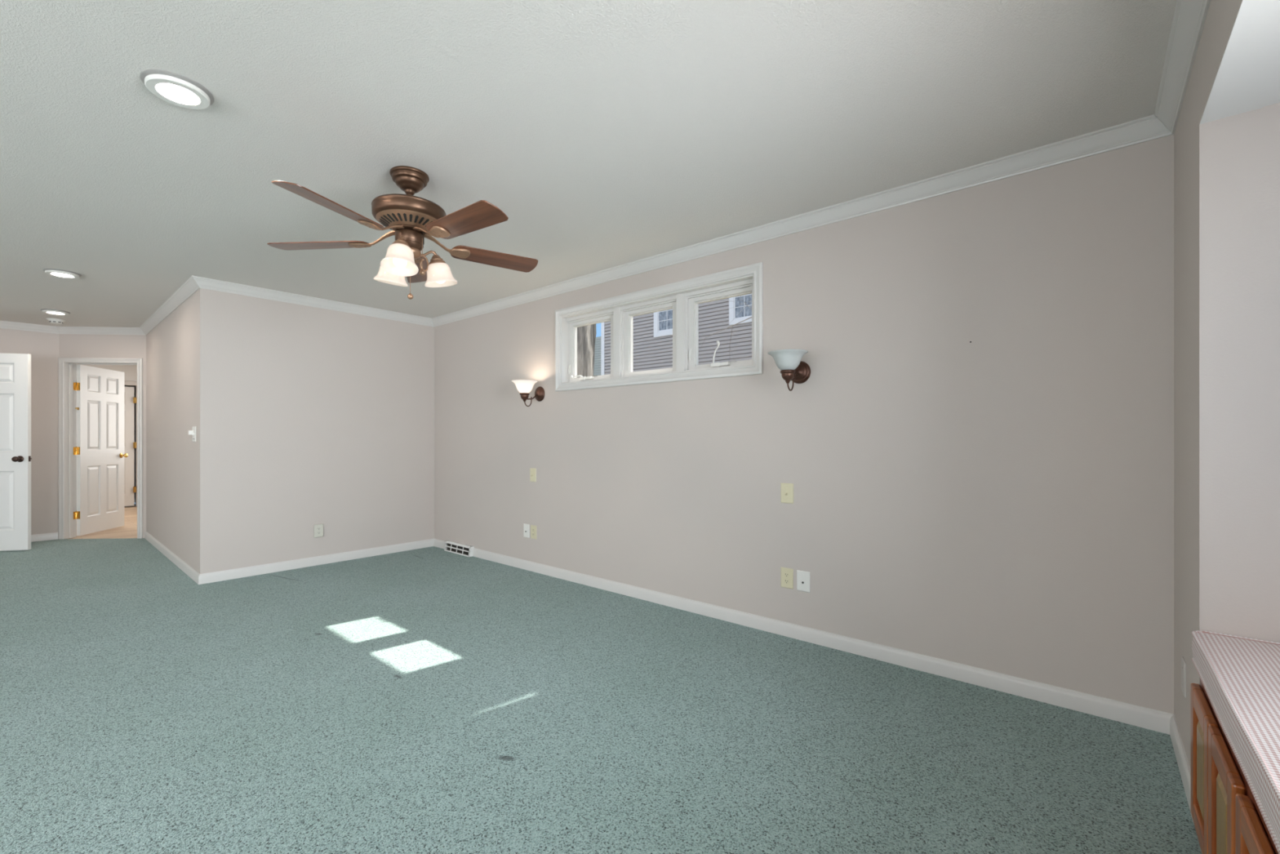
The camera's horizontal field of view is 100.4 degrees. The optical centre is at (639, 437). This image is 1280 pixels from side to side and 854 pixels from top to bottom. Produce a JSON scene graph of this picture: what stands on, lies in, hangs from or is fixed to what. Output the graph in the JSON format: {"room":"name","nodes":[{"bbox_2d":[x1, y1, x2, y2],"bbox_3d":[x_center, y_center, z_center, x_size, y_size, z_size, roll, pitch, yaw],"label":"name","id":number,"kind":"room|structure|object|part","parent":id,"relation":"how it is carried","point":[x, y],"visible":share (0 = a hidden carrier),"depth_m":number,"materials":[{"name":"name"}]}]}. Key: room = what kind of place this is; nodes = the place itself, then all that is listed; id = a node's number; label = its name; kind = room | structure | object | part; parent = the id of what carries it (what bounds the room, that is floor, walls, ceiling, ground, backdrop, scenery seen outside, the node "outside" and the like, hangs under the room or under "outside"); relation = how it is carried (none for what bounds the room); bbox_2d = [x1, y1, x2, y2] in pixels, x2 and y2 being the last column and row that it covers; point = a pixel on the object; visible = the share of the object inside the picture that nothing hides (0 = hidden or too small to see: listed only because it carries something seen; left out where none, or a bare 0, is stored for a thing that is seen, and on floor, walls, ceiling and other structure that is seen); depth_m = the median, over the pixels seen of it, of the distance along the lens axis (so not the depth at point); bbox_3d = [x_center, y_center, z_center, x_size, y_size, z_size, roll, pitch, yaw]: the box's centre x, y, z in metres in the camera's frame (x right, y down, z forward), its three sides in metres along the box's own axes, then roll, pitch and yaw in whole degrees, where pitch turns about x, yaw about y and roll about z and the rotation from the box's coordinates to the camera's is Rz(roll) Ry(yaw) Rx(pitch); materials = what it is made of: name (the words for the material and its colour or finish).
{"room":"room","nodes":[
{"label":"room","id":0,"kind":"room"},
{"bbox_2d":[0,328,58,534],"bbox_3d":[-8.329,-0.060,4.322,0.125,2.460,4.895,0,0,40],"label":"wall","id":1,"kind":"structure","parent":0,"point":[43,347],"depth_m":6.06,"materials":[{"name":"beige paint"}]},
{"bbox_2d":[0,352,31,551],"bbox_3d":[-6.713,0.146,5.438,0.832,2.022,0.173,0,0,-11],"label":"door","id":2,"kind":"structure","parent":1,"relation":"in","point":[15,458],"depth_m":5.48,"materials":[{"name":"white paint"}]},
{"bbox_3d":[-6.379,0.219,5.504,0.064,0.064,0.173,0,0,-11],"label":"knob","id":3,"kind":"part","parent":2,"relation":"part of","materials":[{"name":"brown metal"}]},
{"bbox_2d":[0,320,58,333],"bbox_3d":[-8.218,-1.233,4.310,0.060,0.074,4.770,0,0,40],"label":"crown molding","id":4,"kind":"structure","parent":1,"relation":"attached to","point":[3,324],"depth_m":5.95,"materials":[{"name":"white wood"}]},
{"bbox_2d":[31,532,57,542],"bbox_3d":[-6.954,1.130,5.841,0.013,0.080,0.800,0,0,40],"label":"baseboard","id":5,"kind":"structure","parent":1,"relation":"attached to","point":[46,536],"depth_m":6.06,"materials":[{"name":"white wood"}]},
{"bbox_2d":[58,333,146,537],"bbox_3d":[-6.234,-0.060,6.242,1.003,2.460,0.125,0,0,-4],"label":"wall","id":6,"kind":"structure","parent":0,"point":[70,345],"depth_m":6.19,"materials":[{"name":"beige paint"}]},
{"bbox_2d":[57,357,142,539],"bbox_3d":[-6.244,0.124,6.238,0.914,2.092,0.156,0,0,-4],"label":"door frame","id":7,"kind":"structure","parent":6,"relation":"attached to","point":[67,366],"depth_m":6.19,"materials":[{"name":"white wood"}]},
{"bbox_2d":[73,364,128,535],"bbox_3d":[-6.717,0.148,6.643,0.173,2.020,0.814,0,0,-14],"label":"door","id":8,"kind":"structure","parent":6,"relation":"in","point":[99,451],"depth_m":6.60,"materials":[{"name":"white paint"}]},
{"bbox_3d":[-6.799,0.233,6.967,0.173,0.064,0.064,0,0,-14],"label":"knob","id":9,"kind":"part","parent":8,"relation":"part of","materials":[{"name":"gold metal"}]},
{"bbox_2d":[56,326,145,334],"bbox_3d":[-6.223,-1.233,6.150,0.953,0.074,0.060,0,0,-4],"label":"crown molding","id":10,"kind":"structure","parent":6,"relation":"attached to","point":[61,330],"depth_m":6.15,"materials":[{"name":"white wood"}]},
{"bbox_2d":[84,364,137,502],"bbox_3d":[-9.819,-0.075,8.173,0.750,2.490,5.200,0,0,40],"label":"wall","id":11,"kind":"structure","parent":0,"point":[130,371],"depth_m":9.00,"materials":[{"name":"white paint"}]},
{"bbox_2d":[124,386,136,506],"bbox_3d":[-8.858,0.148,8.825,0.173,2.020,0.757,0,0,40],"label":"door","id":12,"kind":"structure","parent":11,"relation":"in","point":[130,399],"depth_m":9.04,"materials":[{"name":"white paint"}]},
{"bbox_2d":[124,380,137,506],"bbox_3d":[-8.847,0.105,8.804,0.119,2.129,0.918,0,0,40],"label":"door frame","id":13,"kind":"structure","parent":11,"relation":"attached to","point":[126,382],"depth_m":9.07,"materials":[{"name":"white wood"}]},
{"bbox_3d":[-8.809,0.105,8.772,0.019,2.129,0.918,0,0,40],"label":"casing","id":14,"kind":"part","parent":13,"relation":"part of","materials":[{"name":"white wood"}]},
{"bbox_2d":[146,291,196,570],"bbox_3d":[-4.638,-0.060,5.324,2.840,2.460,0.125,0,0,41],"label":"wall","id":15,"kind":"structure","parent":0,"point":[171,344],"depth_m":5.05,"materials":[{"name":"beige paint"}]},
{"bbox_2d":[139,275,199,334],"bbox_3d":[-4.629,-1.233,5.193,3.026,0.074,0.060,0,0,41],"label":"crown molding","id":16,"kind":"structure","parent":15,"relation":"attached to","point":[190,286],"depth_m":4.92,"materials":[{"name":"white wood"}]},
{"bbox_2d":[144,531,199,584],"bbox_3d":[-4.631,1.130,5.226,2.978,0.080,0.013,0,0,41],"label":"baseboard","id":17,"kind":"structure","parent":15,"relation":"attached to","point":[186,568],"depth_m":4.96,"materials":[{"name":"white wood"}]},
{"bbox_2d":[187,426,195,441],"bbox_3d":[-3.691,-0.030,4.393,0.125,0.125,0.034,0,0,41],"label":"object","id":18,"kind":"object","parent":15,"relation":"attached to","point":[193,432],"visible":1,"depth_m":4.40,"materials":[{"name":"white plastic"}]},
{"bbox_3d":[-3.716,-0.042,4.412,0.038,0.036,0.029,0,0,41],"label":"slide knob","id":19,"kind":"part","parent":18,"relation":"part of","materials":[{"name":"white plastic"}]},
{"bbox_3d":[-3.682,-0.030,4.404,0.125,0.125,0.006,0,0,41],"label":"plate","id":20,"kind":"part","parent":18,"relation":"part of","materials":[{"name":"white plastic"}]},
{"bbox_2d":[196,288,434,573],"bbox_3d":[-2.916,-0.060,5.053,0.125,2.460,1.980,0,0,41],"label":"wall","id":21,"kind":"structure","parent":0,"point":[308,416],"depth_m":4.84,"materials":[{"name":"beige paint"}]},
{"bbox_2d":[191,275,433,326],"bbox_3d":[-2.866,-1.233,4.970,0.060,0.074,2.041,0,0,41],"label":"crown molding","id":22,"kind":"structure","parent":21,"relation":"attached to","point":[202,282],"depth_m":4.80,"materials":[{"name":"white wood"}]},
{"bbox_2d":[198,538,434,584],"bbox_3d":[-2.868,1.130,5.003,0.013,0.080,1.993,0,0,41],"label":"baseboard","id":23,"kind":"structure","parent":21,"relation":"attached to","point":[220,575],"depth_m":4.83,"materials":[{"name":"white wood"}]},
{"bbox_2d":[314,524,323,537],"bbox_3d":[-2.950,0.855,4.899,0.008,0.118,0.078,0,0,40],"label":"wall outlet","id":24,"kind":"object","parent":21,"relation":"attached to","point":[318,528],"visible":1,"depth_m":4.90,"materials":[{"name":"white plastic"}]},
{"bbox_2d":[0,0,1176,327],"bbox_3d":[-5.279,-1.310,3.514,13.400,0.080,7.630,0,0,40],"label":"ceiling","id":25,"kind":"structure","parent":0,"point":[606,134],"depth_m":2.11,"materials":[{"name":"white paint"}]},
{"bbox_2d":[40,308,70,315],"bbox_3d":[-5.869,-1.259,5.356,0.204,0.022,0.204,0,0,40],"label":"recessed light","id":26,"kind":"object","parent":25,"relation":"in","point":[56,312],"visible":1,"depth_m":5.33,"materials":[{"name":"white"}]},
{"bbox_2d":[46,318,65,324],"bbox_3d":[-6.280,-1.247,5.737,0.140,0.046,0.140,0,0,40],"label":"smoke detector","id":27,"kind":"object","parent":25,"relation":"attached to","point":[55,321],"visible":1,"depth_m":5.70,"materials":[{"name":"white plastic"}]},
{"bbox_3d":[-6.280,-1.264,5.737,0.140,0.012,0.140,0,0,40],"label":"plate","id":28,"kind":"part","parent":27,"relation":"part of","materials":[{"name":"white plastic"}]},
{"bbox_2d":[42,268,81,278],"bbox_3d":[-4.441,-1.259,4.102,0.204,0.022,0.204,0,0,40],"label":"recessed light","id":29,"kind":"object","parent":25,"relation":"in","point":[53,272],"visible":1,"depth_m":4.08,"materials":[{"name":"white"}]},
{"bbox_2d":[139,69,213,109],"bbox_3d":[-1.679,-1.259,1.940,0.204,0.022,0.204,0,0,40],"label":"recessed light","id":30,"kind":"object","parent":25,"relation":"in","point":[174,88],"visible":1,"depth_m":1.92,"materials":[{"name":"white plastic"}]},
{"bbox_2d":[266,165,537,299],"bbox_3d":[-1.076,-0.968,2.561,1.237,0.605,1.263,0,0,40],"label":"ceiling fan","id":31,"kind":"object","parent":25,"relation":"hanging from","point":[411,219],"visible":1,"depth_m":2.50,"materials":[{"name":"brown metal"}]},
{"bbox_3d":[-1.539,-0.929,2.576,0.463,0.024,0.140,-2,0,0],"label":"blade","id":32,"kind":"part","parent":31,"relation":"part of","materials":[{"name":"brown wood"}]},
{"bbox_3d":[-1.244,-0.939,2.171,0.138,0.036,0.463,0,0,18],"label":"blade","id":33,"kind":"part","parent":31,"relation":"part of","materials":[{"name":"brown wood"}]},
{"bbox_3d":[-1.286,-0.958,2.577,0.236,0.071,0.083,-2,0,0],"label":"blade arm","id":34,"kind":"part","parent":31,"relation":"part of","materials":[{"name":"gold metal"}]},
{"bbox_3d":[-1.166,-0.960,2.412,0.082,0.074,0.236,0,1,18],"label":"blade arm","id":35,"kind":"part","parent":31,"relation":"part of","materials":[{"name":"gold metal"}]},
{"bbox_3d":[-1.243,-0.816,2.661,0.156,0.121,0.159,0,0,33],"label":"lamp shade","id":36,"kind":"part","parent":31,"relation":"part of","materials":[{"name":"white glass"}]},
{"bbox_3d":[-1.092,-0.816,2.422,0.159,0.121,0.156,0,0,-8],"label":"lamp shade","id":37,"kind":"part","parent":31,"relation":"part of","materials":[{"name":"white glass"}]},
{"bbox_3d":[-1.093,-0.822,2.429,0.059,0.091,0.059,0,0,-8],"label":"bulb","id":38,"kind":"part","parent":31,"relation":"part of","materials":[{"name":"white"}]},
{"bbox_3d":[-1.104,-0.680,2.564,0.027,0.031,0.027,0,0,40],"label":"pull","id":39,"kind":"part","parent":31,"relation":"part of","materials":[{"name":"gold metal"}]},
{"bbox_3d":[-1.245,-0.939,2.982,0.138,0.039,0.463,0,0,-18],"label":"blade","id":40,"kind":"part","parent":31,"relation":"part of","materials":[{"name":"brown wood"}]},
{"bbox_3d":[-1.166,-0.960,2.741,0.082,0.075,0.236,0,0,-18],"label":"blade arm","id":41,"kind":"part","parent":31,"relation":"part of","materials":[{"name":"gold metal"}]},
{"bbox_3d":[-1.044,-0.881,2.556,0.004,0.151,0.003,0,0,40],"label":"pull chain","id":42,"kind":"part","parent":31,"relation":"part of","materials":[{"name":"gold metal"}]},
{"bbox_3d":[-1.044,-0.793,2.556,0.027,0.031,0.027,0,0,40],"label":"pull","id":43,"kind":"part","parent":31,"relation":"part of","materials":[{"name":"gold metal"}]},
{"bbox_3d":[-1.052,-0.873,2.634,0.106,0.113,0.016,0,0,-44],"label":"light arm","id":44,"kind":"part","parent":31,"relation":"part of","materials":[{"name":"gold metal"}]},
{"bbox_3d":[-0.973,-0.961,2.474,0.236,0.075,0.082,0,0,36],"label":"blade arm","id":45,"kind":"part","parent":31,"relation":"part of","materials":[{"name":"gold metal"}]},
{"bbox_3d":[-1.000,-0.816,2.684,0.156,0.121,0.159,0,0,-44],"label":"lamp shade","id":46,"kind":"part","parent":31,"relation":"part of","materials":[{"name":"white glass"}]},
{"bbox_3d":[-0.972,-0.963,2.678,0.236,0.075,0.082,-1,0,-36],"label":"blade arm","id":47,"kind":"part","parent":31,"relation":"part of","materials":[{"name":"gold metal"}]},
{"bbox_3d":[-0.767,-0.940,2.326,0.463,0.039,0.138,0,0,36],"label":"blade","id":48,"kind":"part","parent":31,"relation":"part of","materials":[{"name":"brown wood"}]},
{"bbox_3d":[-0.768,-0.947,2.828,0.463,0.039,0.138,-1,0,-36],"label":"blade","id":49,"kind":"part","parent":31,"relation":"part of","materials":[{"name":"brown wood"}]},
{"bbox_2d":[0,503,1201,853],"bbox_3d":[-5.053,1.200,3.356,13.950,0.060,7.400,0,0,40],"label":"floor","id":50,"kind":"structure","parent":0,"point":[433,700],"depth_m":2.12,"materials":[{"name":"teal carpet"}]},
{"bbox_2d":[1191,678,1248,853],"bbox_3d":[1.680,0.926,1.189,0.572,0.488,0.652,0,0,40],"label":"base cabinet","id":51,"kind":"object","parent":50,"relation":"on","point":[1217,775],"visible":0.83,"depth_m":1.33,"materials":[{"name":"brown wood"}]},
{"bbox_3d":[1.571,1.102,1.487,0.021,0.056,0.202,0,0,40],"label":"rail","id":52,"kind":"part","parent":51,"relation":"part of","materials":[{"name":"brown wood"}]},
{"bbox_3d":[1.571,0.933,1.487,0.014,0.289,0.202,0,0,40],"label":"panel","id":53,"kind":"part","parent":51,"relation":"part of","materials":[{"name":"brown wood"}]},
{"bbox_3d":[1.571,0.765,1.487,0.021,0.056,0.202,0,0,40],"label":"rail","id":54,"kind":"part","parent":51,"relation":"part of","materials":[{"name":"brown wood"}]},
{"bbox_3d":[1.368,0.933,1.247,0.014,0.289,0.202,0,0,40],"label":"panel","id":55,"kind":"part","parent":51,"relation":"part of","materials":[{"name":"brown wood"}]},
{"bbox_3d":[1.486,0.926,1.353,0.020,0.488,0.652,0,0,40],"label":"frame","id":56,"kind":"part","parent":51,"relation":"part of","materials":[{"name":"brown wood"}]},
{"bbox_3d":[1.368,0.765,1.247,0.021,0.056,0.202,0,0,40],"label":"rail","id":57,"kind":"part","parent":51,"relation":"part of","materials":[{"name":"brown wood"}]},
{"bbox_2d":[1235,786,1278,853],"bbox_3d":[1.258,0.926,0.690,0.572,0.488,0.652,0,0,40],"label":"base cabinet","id":58,"kind":"object","parent":50,"relation":"on","point":[1253,836],"visible":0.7,"depth_m":1.04,"materials":[{"name":"brown wood"}]},
{"bbox_3d":[1.149,0.765,0.988,0.021,0.056,0.202,0,0,40],"label":"rail","id":59,"kind":"part","parent":58,"relation":"part of","materials":[{"name":"brown wood"}]},
{"bbox_3d":[1.064,0.926,0.854,0.020,0.488,0.652,0,0,40],"label":"frame","id":60,"kind":"part","parent":58,"relation":"part of","materials":[{"name":"brown wood"}]},
{"bbox_3d":[0.836,0.926,0.191,0.572,0.488,0.653,0,0,40],"label":"cabinet","id":61,"kind":"object","parent":50,"relation":"on","visible":0},
{"bbox_3d":[1.293,0.676,0.662,0.596,0.012,1.956,0,0,40],"label":"board","id":62,"kind":"object","parent":61,"relation":"on","visible":0},
{"bbox_2d":[1191,630,1279,853],"bbox_3d":[1.280,0.622,0.673,0.629,0.094,1.958,0,0,40],"label":"seat cushion","id":63,"kind":"object","parent":62,"relation":"on","point":[1239,676],"visible":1,"depth_m":1.19,"materials":[{"name":"fabric"}]},
{"bbox_2d":[434,134,1173,714],"bbox_3d":[-0.019,-0.060,3.981,5.920,2.460,0.125,0,0,40],"label":"wall","id":64,"kind":"structure","parent":0,"point":[1002,501],"depth_m":2.72,"materials":[{"name":"beige paint"}]},
{"bbox_2d":[444,540,474,556],"bbox_3d":[-1.834,1.121,5.397,0.460,0.098,0.056,0,0,40],"label":"air vent","id":65,"kind":"object","parent":64,"relation":"in","point":[451,546],"visible":1,"depth_m":5.38,"materials":[{"name":"white metal"}]},
{"bbox_2d":[523,523,529,537],"bbox_3d":[-1.009,0.825,4.729,0.080,0.118,0.012,0,0,40],"label":"cable jack","id":66,"kind":"object","parent":64,"relation":"attached to","point":[526,526],"visible":1,"depth_m":4.72,"materials":[{"name":"white plastic"}]},
{"bbox_2d":[511,379,544,406],"bbox_3d":[-0.953,-0.369,4.510,0.217,0.214,0.274,0,0,40],"label":"wall sconce","id":67,"kind":"object","parent":64,"relation":"attached to","point":[524,387],"visible":1,"depth_m":4.46,"materials":[{"name":"white glass"}]},
{"bbox_3d":[-0.971,-0.425,4.488,0.217,0.102,0.217,0,0,40],"label":"lamp shade","id":68,"kind":"part","parent":67,"relation":"part of","materials":[{"name":"white glass"}]},
{"bbox_3d":[-0.931,-0.321,4.536,0.010,0.117,0.135,0,0,40],"label":"arm","id":69,"kind":"part","parent":67,"relation":"part of","materials":[{"name":"brown metal"}]},
{"bbox_2d":[529,467,536,481],"bbox_3d":[-0.943,0.327,4.665,0.080,0.118,0.024,0,0,40],"label":"light switch","id":70,"kind":"object","parent":64,"relation":"attached to","point":[532,471],"visible":1,"depth_m":4.66,"materials":[{"name":"beige plastic"}]},
{"bbox_2d":[530,524,536,539],"bbox_3d":[-0.932,0.827,4.665,0.078,0.118,0.008,0,0,40],"label":"wall outlet","id":71,"kind":"object","parent":64,"relation":"attached to","point":[533,528],"visible":1,"depth_m":4.66,"materials":[{"name":"beige plastic"}]},
{"bbox_2d":[555,262,763,391],"bbox_3d":[0.061,-0.728,3.907,1.900,0.680,0.154,0,0,40],"label":"window","id":72,"kind":"structure","parent":64,"relation":"in","point":[684,296],"depth_m":3.77,"materials":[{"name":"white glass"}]},
{"bbox_3d":[-0.380,-0.710,4.336,0.534,0.505,0.050,0,0,40],"label":"sash","id":73,"kind":"part","parent":72,"relation":"part of","materials":[{"name":"white wood"}]},
{"bbox_3d":[0.088,-0.710,3.939,0.506,0.505,0.050,0,0,40],"label":"sash","id":74,"kind":"part","parent":72,"relation":"part of","materials":[{"name":"white wood"}]},
{"bbox_3d":[0.498,-0.559,3.494,0.020,0.147,0.067,0,0,-35],"label":"handle","id":75,"kind":"part","parent":72,"relation":"part of","materials":[{"name":"white plastic"}]},
{"bbox_3d":[0.557,-0.710,3.543,0.534,0.505,0.050,0,0,40],"label":"sash","id":76,"kind":"part","parent":72,"relation":"part of","materials":[{"name":"white wood"}]},
{"bbox_2d":[780,567,793,589],"bbox_3d":[0.866,0.828,3.145,0.078,0.118,0.008,0,0,40],"label":"wall outlet","id":77,"kind":"object","parent":64,"relation":"attached to","point":[786,574],"visible":1,"depth_m":3.14,"materials":[{"name":"beige plastic"}]},
{"bbox_2d":[783,578,789,583],"bbox_3d":[0.864,0.848,3.143,0.033,0.025,0.002,0,0,40],"label":"receptacle","id":78,"kind":"object","parent":77,"relation":"attached to","point":[785,580],"depth_m":3.14,"materials":[{"name":"beige plastic"}]},
{"bbox_2d":[783,572,789,577],"bbox_3d":[0.864,0.808,3.143,0.033,0.025,0.002,0,0,40],"label":"receptacle","id":79,"kind":"object","parent":77,"relation":"attached to","point":[785,574],"depth_m":3.14,"materials":[{"name":"beige plastic"}]},
{"bbox_2d":[780,483,793,503],"bbox_3d":[0.862,0.328,3.139,0.080,0.118,0.024,0,0,40],"label":"light switch","id":80,"kind":"object","parent":64,"relation":"attached to","point":[786,489],"visible":1,"depth_m":3.14,"materials":[{"name":"beige plastic"}]},
{"bbox_2d":[767,348,810,391],"bbox_3d":[0.841,-0.369,2.993,0.217,0.214,0.274,0,0,40],"label":"wall sconce","id":81,"kind":"object","parent":64,"relation":"attached to","point":[790,364],"visible":1,"depth_m":2.94,"materials":[{"name":"white glass"}]},
{"bbox_3d":[0.823,-0.425,2.971,0.217,0.102,0.217,0,0,40],"label":"lamp shade","id":82,"kind":"part","parent":81,"relation":"part of","materials":[{"name":"white glass"}]},
{"bbox_3d":[0.863,-0.321,3.019,0.010,0.117,0.135,0,0,40],"label":"arm","id":83,"kind":"part","parent":81,"relation":"part of","materials":[{"name":"brown metal"}]},
{"bbox_2d":[431,114,1173,326],"bbox_3d":[-0.079,-1.233,3.910,5.670,0.074,0.060,0,0,40],"label":"crown molding","id":84,"kind":"structure","parent":64,"relation":"attached to","point":[1148,128],"depth_m":2.79,"materials":[{"name":"white wood"}]},
{"bbox_2d":[433,538,1173,734],"bbox_3d":[-0.064,1.130,3.928,5.670,0.080,0.013,0,0,40],"label":"baseboard","id":85,"kind":"structure","parent":64,"relation":"attached to","point":[1113,709],"depth_m":2.77,"materials":[{"name":"white wood"}]},
{"bbox_2d":[796,569,810,592],"bbox_3d":[0.942,0.830,3.079,0.080,0.118,0.012,0,0,40],"label":"cable jack","id":86,"kind":"object","parent":64,"relation":"attached to","point":[803,578],"visible":1,"depth_m":3.08,"materials":[{"name":"white plastic"}]},
{"bbox_2d":[1173,0,1262,768],"bbox_3d":[-0.225,-0.060,-0.750,0.125,2.460,7.365,0,0,40],"label":"wall","id":87,"kind":"structure","parent":0,"point":[1218,163],"depth_m":1.59,"materials":[{"name":"beige paint"}]},
{"bbox_2d":[1169,714,1193,822],"bbox_3d":[1.894,1.130,1.862,0.013,0.080,0.640,0,0,40],"label":"baseboard","id":88,"kind":"structure","parent":87,"relation":"attached to","point":[1184,769],"depth_m":1.86,"materials":[{"name":"white wood"}]},
{"bbox_2d":[1154,0,1210,133],"bbox_3d":[-0.296,-1.233,-0.691,0.060,0.074,7.362,0,0,40],"label":"crown molding","id":89,"kind":"structure","parent":87,"relation":"attached to","point":[1189,15],"depth_m":1.72,"materials":[{"name":"white wood"}]},
{"bbox_2d":[1181,656,1186,697],"bbox_3d":[1.899,0.835,1.864,0.007,0.118,0.078,0,0,40],"label":"wall plate","id":90,"kind":"object","parent":87,"relation":"attached to","point":[1183,661],"visible":1,"depth_m":1.85,"materials":[{"name":"white plastic"}]},
{"bbox_2d":[1200,0,1279,124],"bbox_3d":[1.312,-0.992,0.645,0.670,0.092,2.160,0,0,40],"label":"ceiling","id":91,"kind":"structure","parent":0,"point":[1247,78],"depth_m":1.36,"materials":[{"name":"white paint"}]},
{"bbox_2d":[1262,102,1279,642],"bbox_3d":[2.025,0.061,1.392,0.545,2.218,0.100,0,0,40],"label":"wall","id":92,"kind":"structure","parent":0,"point":[1270,113],"depth_m":1.52,"materials":[{"name":"beige paint"}]},
{"label":"outside","id":93,"kind":"structure","parent":0,"visible":0},
{"bbox_3d":[7.632,1.670,28.383,65.000,0.200,46.800,0,0,40],"label":"ground","id":94,"kind":"structure","parent":93,"visible":0},
{"bbox_2d":[577,324,596,377],"bbox_3d":[-0.869,-4.128,7.248,8.243,11.397,6.428,0,0,-12],"label":"tree","id":95,"kind":"object","parent":94,"relation":"on","point":[586,335],"visible":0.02,"depth_m":7.82,"materials":[{"name":"grey plant"}]},
{"bbox_2d":[593,336,600,375],"bbox_3d":[-3.192,-1.867,32.154,10.600,6.874,5.018,0,0,40],"label":"house","id":96,"kind":"structure","parent":94,"relation":"on","point":[597,370],"depth_m":28.06,"materials":[{"name":"grey"}]},
{"bbox_2d":[600,293,751,375],"bbox_3d":[6.267,-2.930,16.702,12.600,9.000,10.400,0,0,40],"label":"house","id":97,"kind":"structure","parent":94,"relation":"on","point":[652,332],"depth_m":14.64,"materials":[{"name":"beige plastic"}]},
{"bbox_3d":[0.789,-3.810,15.425,0.584,1.360,0.012,0,0,40],"label":"pane","id":98,"kind":"part","parent":97,"relation":"part of","materials":[{"name":"clear glass"}]},
{"bbox_3d":[2.920,-3.810,13.624,1.100,1.360,0.012,0,0,40],"label":"pane","id":99,"kind":"part","parent":97,"relation":"part of","materials":[{"name":"clear glass"}]},
{"bbox_2d":[698,296,751,361],"bbox_3d":[2.746,-3.489,6.078,4.659,10.119,5.666,0,0,-23],"label":"tree","id":100,"kind":"object","parent":94,"relation":"on","point":[740,296],"visible":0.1,"depth_m":6.87,"materials":[{"name":"grey plant"}]}
]}

